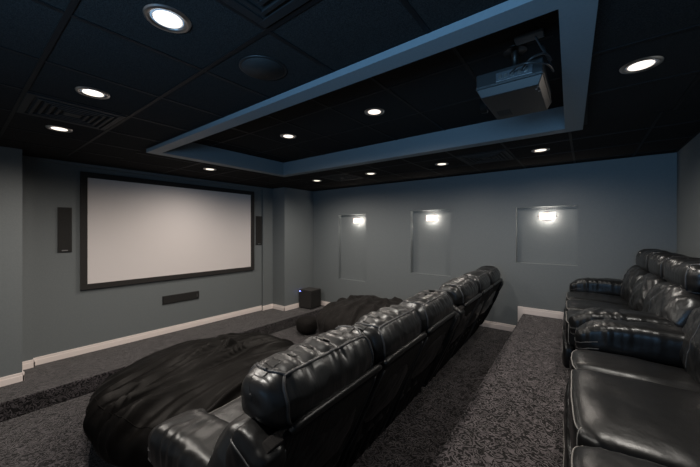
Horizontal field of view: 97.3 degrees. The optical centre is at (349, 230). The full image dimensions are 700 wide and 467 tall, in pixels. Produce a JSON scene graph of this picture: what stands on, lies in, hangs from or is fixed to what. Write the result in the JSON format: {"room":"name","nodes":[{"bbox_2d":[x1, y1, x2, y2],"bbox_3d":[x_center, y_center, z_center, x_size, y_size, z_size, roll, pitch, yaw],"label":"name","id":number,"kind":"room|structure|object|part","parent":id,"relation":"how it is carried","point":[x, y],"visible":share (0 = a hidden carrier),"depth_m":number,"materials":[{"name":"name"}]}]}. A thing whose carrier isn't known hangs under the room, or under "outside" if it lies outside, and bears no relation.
{"room":"home theater","nodes":[
{"label":"home theater","id":0,"kind":"room"},
{"bbox_2d":[0,146,21,377],"bbox_3d":[-4.870,0.523,3.072,0.491,3.046,2.156,0,0,37],"label":"pier","id":1,"kind":"object","parent":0,"point":[10,158],"visible":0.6,"depth_m":3.70,"materials":[{"name":"paint"}]},
{"bbox_2d":[0,370,24,386],"bbox_3d":[-4.834,1.788,3.055,0.449,0.108,2.174,0,0,37],"label":"baseboard","id":2,"kind":"object","parent":1,"relation":"attached to","point":[19,377],"visible":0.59,"depth_m":3.70,"materials":[{"name":"white paint"}]},
{"bbox_2d":[22,155,272,361],"bbox_3d":[-3.583,0.423,5.289,0.280,3.246,7.243,0,0,37],"label":"wall","id":3,"kind":"structure","parent":0,"point":[58,316],"depth_m":4.58,"materials":[{"name":"paint"}]},
{"bbox_2d":[57,207,71,252],"bbox_3d":[-4.117,-0.014,4.439,0.025,0.647,0.150,0,0,37],"label":"wall speaker","id":4,"kind":"object","parent":3,"relation":"attached to","point":[64,214],"visible":1,"depth_m":4.43,"materials":[{"name":"black plastic"}]},
{"bbox_2d":[22,303,298,369],"bbox_3d":[-2.657,1.788,5.947,0.509,0.108,5.073,0,0,37],"label":"baseboard","id":5,"kind":"structure","parent":3,"relation":"attached to","point":[32,363],"depth_m":5.17,"materials":[{"name":"white paint"}]},
{"bbox_2d":[80,171,253,289],"bbox_3d":[-3.089,0.002,5.769,0.040,1.767,3.015,0,0,37],"label":"projection screen","id":6,"kind":"object","parent":3,"relation":"attached to","point":[133,230],"visible":1,"depth_m":5.39,"materials":[{"name":"white fabric"}]},
{"bbox_2d":[162,291,198,304],"bbox_3d":[-3.131,1.240,5.728,0.025,0.150,0.649,0,0,37],"label":"wall speaker","id":7,"kind":"object","parent":3,"relation":"attached to","point":[180,297],"visible":1,"depth_m":5.70,"materials":[{"name":"black plastic"}]},
{"bbox_2d":[256,216,261,244],"bbox_3d":[-2.098,-0.006,7.076,0.025,0.648,0.136,0,0,37],"label":"wall speaker","id":8,"kind":"object","parent":3,"relation":"attached to","point":[258,218],"visible":1,"depth_m":7.07,"materials":[{"name":"black plastic"}]},
{"bbox_2d":[0,326,319,466],"bbox_3d":[-0.726,2.106,3.165,7.200,0.120,7.343,0,0,37],"label":"floor","id":9,"kind":"structure","parent":0,"point":[54,435],"depth_m":3.03,"materials":[{"name":"carpet"}]},
{"bbox_2d":[83,332,293,466],"bbox_3d":[-1.532,1.678,3.467,2.227,0.737,2.260,0,0,37],"label":"bean bag","id":10,"kind":"object","parent":9,"relation":"on","point":[121,414],"visible":0.67,"depth_m":2.83,"materials":[{"name":"black fabric"}]},
{"bbox_2d":[296,315,316,334],"bbox_3d":[-0.859,1.876,6.149,0.422,0.341,0.423,0,0,37],"label":"footstool","id":11,"kind":"object","parent":9,"relation":"on","point":[307,324],"visible":0.96,"depth_m":6.00,"materials":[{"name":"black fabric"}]},
{"bbox_2d":[316,295,402,333],"bbox_3d":[0.380,1.619,5.535,1.900,0.855,1.892,0,0,37],"label":"bean bag","id":12,"kind":"object","parent":9,"relation":"on","point":[343,311],"visible":0.39,"depth_m":5.17,"materials":[{"name":"black fabric"}]},
{"bbox_2d":[0,305,323,421],"bbox_3d":[-3.130,1.944,5.005,1.145,0.204,7.343,0,0,37],"label":"floor","id":13,"kind":"structure","parent":0,"point":[44,385],"depth_m":4.27,"materials":[{"name":"carpet"}]},
{"bbox_2d":[299,287,320,309],"bbox_3d":[-0.959,1.619,7.399,0.384,0.445,0.377,0,0,34],"label":"subwoofer","id":14,"kind":"object","parent":13,"relation":"on","point":[309,297],"visible":1,"depth_m":7.27,"materials":[{"name":"black plastic"}]},
{"bbox_2d":[311,289,320,307],"bbox_3d":[-0.803,1.609,7.297,0.011,0.395,0.344,0,0,34],"label":"grille","id":15,"kind":"object","parent":14,"relation":"attached to","point":[316,293],"depth_m":7.30,"materials":[{"name":"black fabric"}]},
{"bbox_2d":[273,187,312,305],"bbox_3d":[-1.409,0.523,7.592,0.491,3.046,0.943,0,0,37],"label":"pier","id":16,"kind":"structure","parent":0,"point":[292,208],"depth_m":7.28,"materials":[{"name":"paint"}]},
{"bbox_2d":[0,0,699,190],"bbox_3d":[-0.765,-1.123,3.195,7.300,0.254,7.343,0,0,37],"label":"ceiling","id":17,"kind":"structure","parent":0,"point":[166,85],"depth_m":2.12,"materials":[{"name":"black tile"}]},
{"bbox_2d":[45,125,72,131],"bbox_3d":[-2.847,-0.996,3.018,0.198,0.009,0.198,0,0,37],"label":"recessed light","id":18,"kind":"object","parent":17,"relation":"in","point":[51,127],"visible":1,"depth_m":3.00,"materials":[{"name":"white"}]},
{"bbox_2d":[16,92,125,130],"bbox_3d":[-2.367,-0.992,2.625,0.600,0.017,0.600,0,0,37],"label":"ceiling vent","id":19,"kind":"object","parent":17,"relation":"in","point":[33,104],"visible":1,"depth_m":2.57,"materials":[{"name":"black metal"}]},
{"bbox_2d":[75,86,109,98],"bbox_3d":[-1.862,-0.996,2.232,0.198,0.009,0.198,0,0,37],"label":"recessed light","id":20,"kind":"object","parent":17,"relation":"in","point":[86,91],"visible":1,"depth_m":2.22,"materials":[{"name":"white"}]},
{"bbox_2d":[143,4,190,32],"bbox_3d":[-0.860,-0.996,1.454,0.198,0.009,0.198,0,0,37],"label":"recessed light","id":21,"kind":"object","parent":17,"relation":"in","point":[164,17],"visible":1,"depth_m":1.44,"materials":[{"name":"white"}]},
{"bbox_2d":[239,55,286,79],"bbox_3d":[-0.533,-0.995,1.894,0.284,0.010,0.284,0,0,37],"label":"ceiling speaker","id":22,"kind":"object","parent":17,"relation":"attached to","point":[261,67],"visible":1,"depth_m":1.87,"materials":[{"name":"black plastic"}]},
{"bbox_2d":[222,0,308,27],"bbox_3d":[-0.357,-0.992,1.085,0.600,0.017,0.600,0,0,37],"label":"ceiling vent","id":23,"kind":"object","parent":17,"relation":"in","point":[265,13],"visible":1,"depth_m":1.37,"materials":[{"name":"black"}]},
{"bbox_2d":[280,134,295,138],"bbox_3d":[-0.762,-1.165,3.808,0.198,0.009,0.198,0,0,37],"label":"recessed light","id":24,"kind":"object","parent":17,"relation":"in","point":[286,136],"visible":1,"depth_m":3.80,"materials":[{"name":"white"}]},
{"bbox_2d":[146,0,597,176],"bbox_3d":[-0.118,-1.062,3.315,4.312,0.215,2.170,0,0,37],"label":"ceiling soffit","id":25,"kind":"object","parent":17,"relation":"attached to","point":[577,18],"visible":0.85,"depth_m":2.41,"materials":[{"name":"paint"}]},
{"bbox_2d":[364,108,384,115],"bbox_3d":[0.240,-1.165,3.028,0.198,0.009,0.198,0,0,37],"label":"recessed light","id":26,"kind":"object","parent":17,"relation":"in","point":[371,111],"visible":1,"depth_m":3.02,"materials":[{"name":"white"}]},
{"bbox_2d":[435,162,448,165],"bbox_3d":[1.374,-0.996,4.609,0.198,0.009,0.198,0,0,37],"label":"recessed light","id":27,"kind":"object","parent":17,"relation":"in","point":[442,163],"visible":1,"depth_m":4.62,"materials":[{"name":"white"}]},
{"bbox_2d":[457,150,513,164],"bbox_3d":[1.856,-0.992,4.209,0.600,0.017,0.600,0,0,37],"label":"ceiling vent","id":28,"kind":"object","parent":17,"relation":"in","point":[502,155],"visible":1,"depth_m":4.15,"materials":[{"name":"black metal"}]},
{"bbox_2d":[476,27,553,119],"bbox_3d":[1.036,-0.991,1.953,0.442,0.359,0.622,0,0,37],"label":"ceiling projector","id":29,"kind":"object","parent":17,"relation":"hanging from","point":[523,88],"visible":1,"depth_m":1.86,"materials":[{"name":"black plastic"}]},
{"bbox_3d":[0.943,-0.906,1.774,0.190,0.053,0.011,0,0,37],"label":"port panel","id":30,"kind":"part","parent":29,"relation":"part of","materials":[{"name":"grey plastic"}]},
{"bbox_3d":[1.069,-1.163,1.996,0.140,0.011,0.140,0,0,37],"label":"ceiling plate","id":31,"kind":"part","parent":29,"relation":"part of","materials":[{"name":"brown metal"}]},
{"bbox_2d":[514,27,543,45],"bbox_3d":[1.071,-1.159,1.843,0.150,0.019,0.080,0,0,37],"label":"mount","id":32,"kind":"object","parent":29,"relation":"attached to","point":[536,34],"depth_m":1.83,"materials":[{"name":"grey metal"}]},
{"bbox_2d":[531,148,549,151],"bbox_3d":[2.359,-0.996,3.815,0.198,0.009,0.198,0,0,37],"label":"recessed light","id":33,"kind":"object","parent":17,"relation":"in","point":[538,149],"visible":1,"depth_m":3.81,"materials":[{"name":"white"}]},
{"bbox_2d":[619,56,663,73],"bbox_3d":[1.756,-0.996,1.859,0.198,0.009,0.198,0,0,37],"label":"recessed light","id":34,"kind":"object","parent":17,"relation":"in","point":[646,63],"visible":1,"depth_m":1.85,"materials":[{"name":"white"}]},
{"bbox_2d":[351,326,511,466],"bbox_3d":[0.212,1.851,2.446,1.320,0.391,7.381,0,0,36],"label":"floor","id":35,"kind":"structure","parent":0,"point":[418,434],"depth_m":2.84,"materials":[{"name":"carpet"}]},
{"bbox_2d":[148,289,459,466],"bbox_3d":[-0.043,1.097,2.302,1.067,1.120,2.371,0,0,35],"label":"reclining sofa","id":36,"kind":"object","parent":35,"relation":"on","point":[323,400],"visible":1,"depth_m":1.50,"materials":[{"name":"black leather"}]},
{"bbox_3d":[-0.686,1.306,1.483,0.847,0.680,0.290,0,0,35],"label":"arm","id":37,"kind":"part","parent":36,"relation":"part of","materials":[{"name":"black leather"}]},
{"bbox_2d":[209,397,339,466],"bbox_3d":[-0.493,1.266,1.879,0.767,0.277,0.600,0,0,35],"label":"seat cushion","id":38,"kind":"object","parent":36,"relation":"on","point":[232,410],"depth_m":1.93,"materials":[{"name":"black leather"}]},
{"bbox_2d":[207,407,355,466],"bbox_3d":[-0.274,1.008,1.540,0.404,0.520,0.840,0,0,35],"label":"cushion","id":39,"kind":"object","parent":36,"relation":"on","point":[237,445],"depth_m":1.28,"materials":[{"name":"black leather"}]},
{"bbox_2d":[241,326,372,428],"bbox_3d":[-0.160,0.667,1.509,0.299,0.262,0.764,0,0,35],"label":"cushion","id":40,"kind":"object","parent":36,"relation":"on","point":[284,389],"depth_m":1.31,"materials":[{"name":"black leather"}]},
{"bbox_3d":[-0.242,1.207,1.518,0.432,0.899,0.839,0,0,35],"label":"panel","id":41,"kind":"part","parent":36,"relation":"part of","materials":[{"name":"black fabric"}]},
{"bbox_3d":[-0.027,0.751,1.439,0.040,0.043,0.690,0,0,35],"label":"rail","id":42,"kind":"part","parent":36,"relation":"part of","materials":[{"name":"black leather"}]},
{"bbox_3d":[-0.150,1.505,2.379,0.540,0.300,2.320,0,0,35],"label":"frame","id":43,"kind":"part","parent":36,"relation":"part of","materials":[{"name":"black leather"}]},
{"bbox_3d":[0.196,1.206,2.133,0.432,0.897,0.650,0,0,35],"label":"panel","id":44,"kind":"part","parent":36,"relation":"part of","materials":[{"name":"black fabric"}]},
{"bbox_2d":[364,362,407,422],"bbox_3d":[0.163,1.007,2.156,0.398,0.512,0.653,0,0,35],"label":"cushion","id":45,"kind":"object","parent":36,"relation":"on","point":[389,388],"depth_m":1.98,"materials":[{"name":"black leather"}]},
{"bbox_2d":[353,305,420,360],"bbox_3d":[0.255,0.670,2.091,0.299,0.256,0.657,0,0,35],"label":"cushion","id":46,"kind":"object","parent":36,"relation":"on","point":[394,331],"depth_m":1.93,"materials":[{"name":"black leather"}]},
{"bbox_3d":[0.376,0.751,2.005,0.040,0.043,0.621,0,0,35],"label":"rail","id":47,"kind":"part","parent":36,"relation":"part of","materials":[{"name":"black leather"}]},
{"bbox_3d":[0.634,1.206,2.749,0.432,0.897,0.840,0,0,35],"label":"panel","id":48,"kind":"part","parent":36,"relation":"part of","materials":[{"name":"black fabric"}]},
{"bbox_2d":[400,290,452,330],"bbox_3d":[0.669,0.669,2.674,0.299,0.258,0.765,0,0,35],"label":"cushion","id":49,"kind":"object","parent":36,"relation":"on","point":[434,308],"depth_m":2.49,"materials":[{"name":"black leather"}]},
{"bbox_2d":[411,332,444,378],"bbox_3d":[0.603,1.007,2.769,0.400,0.522,0.843,0,0,35],"label":"cushion","id":50,"kind":"object","parent":36,"relation":"on","point":[433,350],"depth_m":2.59,"materials":[{"name":"black leather"}]},
{"bbox_3d":[0.779,0.751,2.571,0.040,0.043,0.690,0,0,35],"label":"rail","id":51,"kind":"part","parent":36,"relation":"part of","materials":[{"name":"black leather"}]},
{"bbox_2d":[426,266,503,383],"bbox_3d":[1.348,1.097,4.259,1.067,1.120,2.371,0,0,35],"label":"reclining sofa","id":52,"kind":"object","parent":35,"relation":"on","point":[473,294],"visible":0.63,"depth_m":3.75,"materials":[{"name":"black leather"}]},
{"bbox_3d":[1.149,1.207,3.475,0.432,0.899,0.839,0,0,35],"label":"panel","id":53,"kind":"part","parent":52,"relation":"part of","materials":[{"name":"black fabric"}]},
{"bbox_2d":[440,276,477,305],"bbox_3d":[1.232,0.667,3.466,0.299,0.262,0.764,0,0,35],"label":"cushion","id":54,"kind":"object","parent":52,"relation":"on","point":[463,290],"depth_m":3.24,"materials":[{"name":"black leather"}]},
{"bbox_2d":[451,312,470,342],"bbox_3d":[1.117,1.008,3.498,0.404,0.520,0.840,0,0,35],"label":"cushion","id":55,"kind":"object","parent":52,"relation":"on","point":[459,329],"depth_m":3.41,"materials":[{"name":"black leather"}]},
{"bbox_3d":[1.588,1.206,4.091,0.432,0.897,0.650,0,0,35],"label":"panel","id":56,"kind":"part","parent":52,"relation":"part of","materials":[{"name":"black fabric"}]},
{"bbox_3d":[1.364,0.751,3.396,0.040,0.043,0.690,0,0,35],"label":"rail","id":57,"kind":"part","parent":52,"relation":"part of","materials":[{"name":"black leather"}]},
{"bbox_2d":[467,301,483,326],"bbox_3d":[1.554,1.007,4.114,0.398,0.512,0.653,0,0,35],"label":"cushion","id":58,"kind":"object","parent":52,"relation":"on","point":[480,304],"depth_m":3.92,"materials":[{"name":"black leather"}]},
{"bbox_2d":[462,271,489,292],"bbox_3d":[1.646,0.670,4.049,0.299,0.256,0.657,0,0,35],"label":"cushion","id":59,"kind":"object","parent":52,"relation":"on","point":[482,279],"depth_m":3.89,"materials":[{"name":"black leather"}]},
{"bbox_3d":[2.026,1.206,4.706,0.432,0.897,0.840,0,0,35],"label":"panel","id":60,"kind":"part","parent":52,"relation":"part of","materials":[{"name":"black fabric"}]},
{"bbox_3d":[1.767,0.751,3.962,0.040,0.043,0.621,0,0,35],"label":"rail","id":61,"kind":"part","parent":52,"relation":"part of","materials":[{"name":"black leather"}]},
{"bbox_2d":[475,266,499,284],"bbox_3d":[2.061,0.669,4.631,0.299,0.258,0.765,0,0,35],"label":"cushion","id":62,"kind":"object","parent":52,"relation":"on","point":[493,273],"depth_m":4.45,"materials":[{"name":"black leather"}]},
{"bbox_2d":[481,291,495,313],"bbox_3d":[1.994,1.007,4.727,0.400,0.522,0.843,0,0,35],"label":"cushion","id":63,"kind":"object","parent":52,"relation":"on","point":[491,298],"depth_m":4.60,"materials":[{"name":"black leather"}]},
{"bbox_3d":[2.170,0.751,4.529,0.040,0.043,0.690,0,0,35],"label":"rail","id":64,"kind":"part","parent":52,"relation":"part of","materials":[{"name":"black leather"}]},
{"bbox_2d":[313,152,676,324],"bbox_3d":[1.467,0.473,6.110,7.300,3.346,0.200,0,0,37],"label":"wall","id":65,"kind":"structure","parent":0,"point":[607,211],"depth_m":5.13,"materials":[{"name":"paint"}]},
{"bbox_2d":[321,301,329,305],"bbox_3d":[-0.660,1.788,7.601,0.689,0.108,0.018,0,0,37],"label":"baseboard","id":66,"kind":"structure","parent":65,"relation":"attached to","point":[324,303],"depth_m":7.57,"materials":[{"name":"white paint"}]},
{"bbox_2d":[353,218,362,223],"bbox_3d":[0.185,-0.225,7.036,0.258,0.120,0.088,0,0,37],"label":"wall sconce","id":67,"kind":"object","parent":65,"relation":"attached to","point":[355,220],"visible":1,"depth_m":7.01,"materials":[{"name":"white glass"}]},
{"bbox_3d":[0.160,-0.228,7.003,0.210,0.110,0.005,0,0,37],"label":"lamp shade","id":68,"kind":"part","parent":67,"relation":"part of","materials":[{"name":"white glass"}]},
{"bbox_2d":[425,215,437,221],"bbox_3d":[1.591,-0.240,5.960,0.258,0.120,0.088,0,0,37],"label":"wall sconce","id":69,"kind":"object","parent":65,"relation":"attached to","point":[431,218],"visible":1,"depth_m":5.92,"materials":[{"name":"white glass"}]},
{"bbox_2d":[480,320,515,331],"bbox_3d":[2.262,1.601,5.364,1.190,0.108,0.018,0,0,37],"label":"baseboard","id":70,"kind":"structure","parent":65,"relation":"attached to","point":[490,324],"depth_m":5.17,"materials":[{"name":"white paint"}]},
{"bbox_2d":[518,306,563,320],"bbox_3d":[3.441,1.440,4.460,1.798,0.429,0.020,0,0,37],"label":"baseboard","id":71,"kind":"structure","parent":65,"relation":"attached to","point":[521,310],"depth_m":4.82,"materials":[{"name":"white paint"}]},
{"bbox_2d":[538,212,556,219],"bbox_3d":[3.085,-0.225,4.816,0.258,0.120,0.088,0,0,37],"label":"wall sconce","id":72,"kind":"object","parent":65,"relation":"attached to","point":[550,215],"visible":1,"depth_m":4.78,"materials":[{"name":"white glass"}]},
{"bbox_2d":[431,314,569,466],"bbox_3d":[1.374,1.690,1.557,1.911,0.712,7.343,0,0,37],"label":"platform","id":73,"kind":"object","parent":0,"point":[514,418],"visible":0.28,"depth_m":2.29,"materials":[{"name":"carpet"}]},
{"bbox_2d":[562,249,699,368],"bbox_3d":[2.896,0.775,3.263,1.067,1.120,2.371,0,0,35],"label":"reclining sofa","id":74,"kind":"object","parent":73,"relation":"on","point":[663,287],"visible":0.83,"depth_m":2.81,"materials":[{"name":"black leather"}]},
{"bbox_2d":[565,310,580,346],"bbox_3d":[2.447,0.945,2.840,0.767,0.277,0.600,0,0,35],"label":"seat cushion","id":75,"kind":"object","parent":74,"relation":"on","point":[569,338],"depth_m":2.85,"materials":[{"name":"black leather"}]},
{"bbox_3d":[3.464,0.985,4.140,0.840,0.682,0.285,0,0,35],"label":"arm","id":76,"kind":"part","parent":74,"relation":"part of","materials":[{"name":"black leather"}]},
{"bbox_2d":[566,291,628,305],"bbox_3d":[3.149,0.945,3.826,0.764,0.277,0.598,0,0,35],"label":"seat cushion","id":77,"kind":"object","parent":74,"relation":"on","point":[614,297],"depth_m":3.82,"materials":[{"name":"black leather"}]},
{"bbox_2d":[565,299,631,312],"bbox_3d":[2.798,0.945,3.335,0.763,0.277,0.596,0,0,35],"label":"seat cushion","id":78,"kind":"object","parent":74,"relation":"on","point":[572,304],"depth_m":3.37,"materials":[{"name":"black leather"}]},
{"bbox_3d":[2.253,0.985,2.444,0.847,0.680,0.290,0,0,35],"label":"arm","id":79,"kind":"part","parent":74,"relation":"part of","materials":[{"name":"black leather"}]},
{"bbox_2d":[620,265,649,301],"bbox_3d":[3.542,0.686,3.730,0.400,0.522,0.843,0,0,35],"label":"cushion","id":80,"kind":"object","parent":74,"relation":"on","point":[635,272],"depth_m":3.64,"materials":[{"name":"black leather"}]},
{"bbox_2d":[628,273,666,310],"bbox_3d":[3.103,0.686,3.117,0.398,0.512,0.653,0,0,35],"label":"cushion","id":81,"kind":"object","parent":74,"relation":"on","point":[641,288],"depth_m":3.04,"materials":[{"name":"black leather"}]},
{"bbox_2d":[636,249,669,270],"bbox_3d":[3.609,0.348,3.635,0.299,0.258,0.765,0,0,35],"label":"cushion","id":82,"kind":"object","parent":74,"relation":"on","point":[642,257],"depth_m":3.56,"materials":[{"name":"black leather"}]},
{"bbox_2d":[648,252,686,277],"bbox_3d":[3.194,0.349,3.052,0.299,0.256,0.657,0,0,35],"label":"cushion","id":83,"kind":"object","parent":74,"relation":"on","point":[656,260],"depth_m":3.00,"materials":[{"name":"black leather"}]},
{"bbox_2d":[641,282,699,327],"bbox_3d":[2.666,0.686,2.501,0.404,0.520,0.840,0,0,35],"label":"cushion","id":84,"kind":"object","parent":74,"relation":"on","point":[667,303],"depth_m":2.30,"materials":[{"name":"black leather"}]},
{"bbox_2d":[664,257,699,292],"bbox_3d":[2.780,0.346,2.470,0.299,0.262,0.764,0,0,35],"label":"cushion","id":85,"kind":"object","parent":74,"relation":"on","point":[682,274],"depth_m":2.36,"materials":[{"name":"black leather"}]},
{"bbox_2d":[563,307,699,466],"bbox_3d":[1.496,0.775,1.237,1.067,1.120,2.371,0,0,35],"label":"reclining sofa","id":86,"kind":"object","parent":73,"relation":"on","point":[632,397],"visible":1,"depth_m":1.53,"materials":[{"name":"black leather"}]},
{"bbox_2d":[569,446,665,466],"bbox_3d":[1.041,0.945,0.806,0.767,0.276,0.580,0,0,35],"label":"seat cushion","id":87,"kind":"object","parent":86,"relation":"on","point":[581,456],"depth_m":1.10,"materials":[{"name":"black leather"}]},
{"bbox_3d":[2.063,0.985,2.114,0.840,0.682,0.285,0,0,35],"label":"arm","id":88,"kind":"part","parent":86,"relation":"part of","materials":[{"name":"black leather"}]},
{"bbox_2d":[679,307,699,383],"bbox_3d":[2.142,0.686,1.704,0.400,0.522,0.843,0,0,35],"label":"cushion","id":89,"kind":"object","parent":86,"relation":"on","point":[689,335],"depth_m":1.82,"materials":[{"name":"black leather"}]},
{"bbox_2d":[677,133,699,257],"bbox_3d":[2.019,0.423,1.000,0.150,3.246,7.243,0,0,37],"label":"wall","id":90,"kind":"structure","parent":0,"point":[688,157],"depth_m":3.44,"materials":[{"name":"paint"}]}
]}

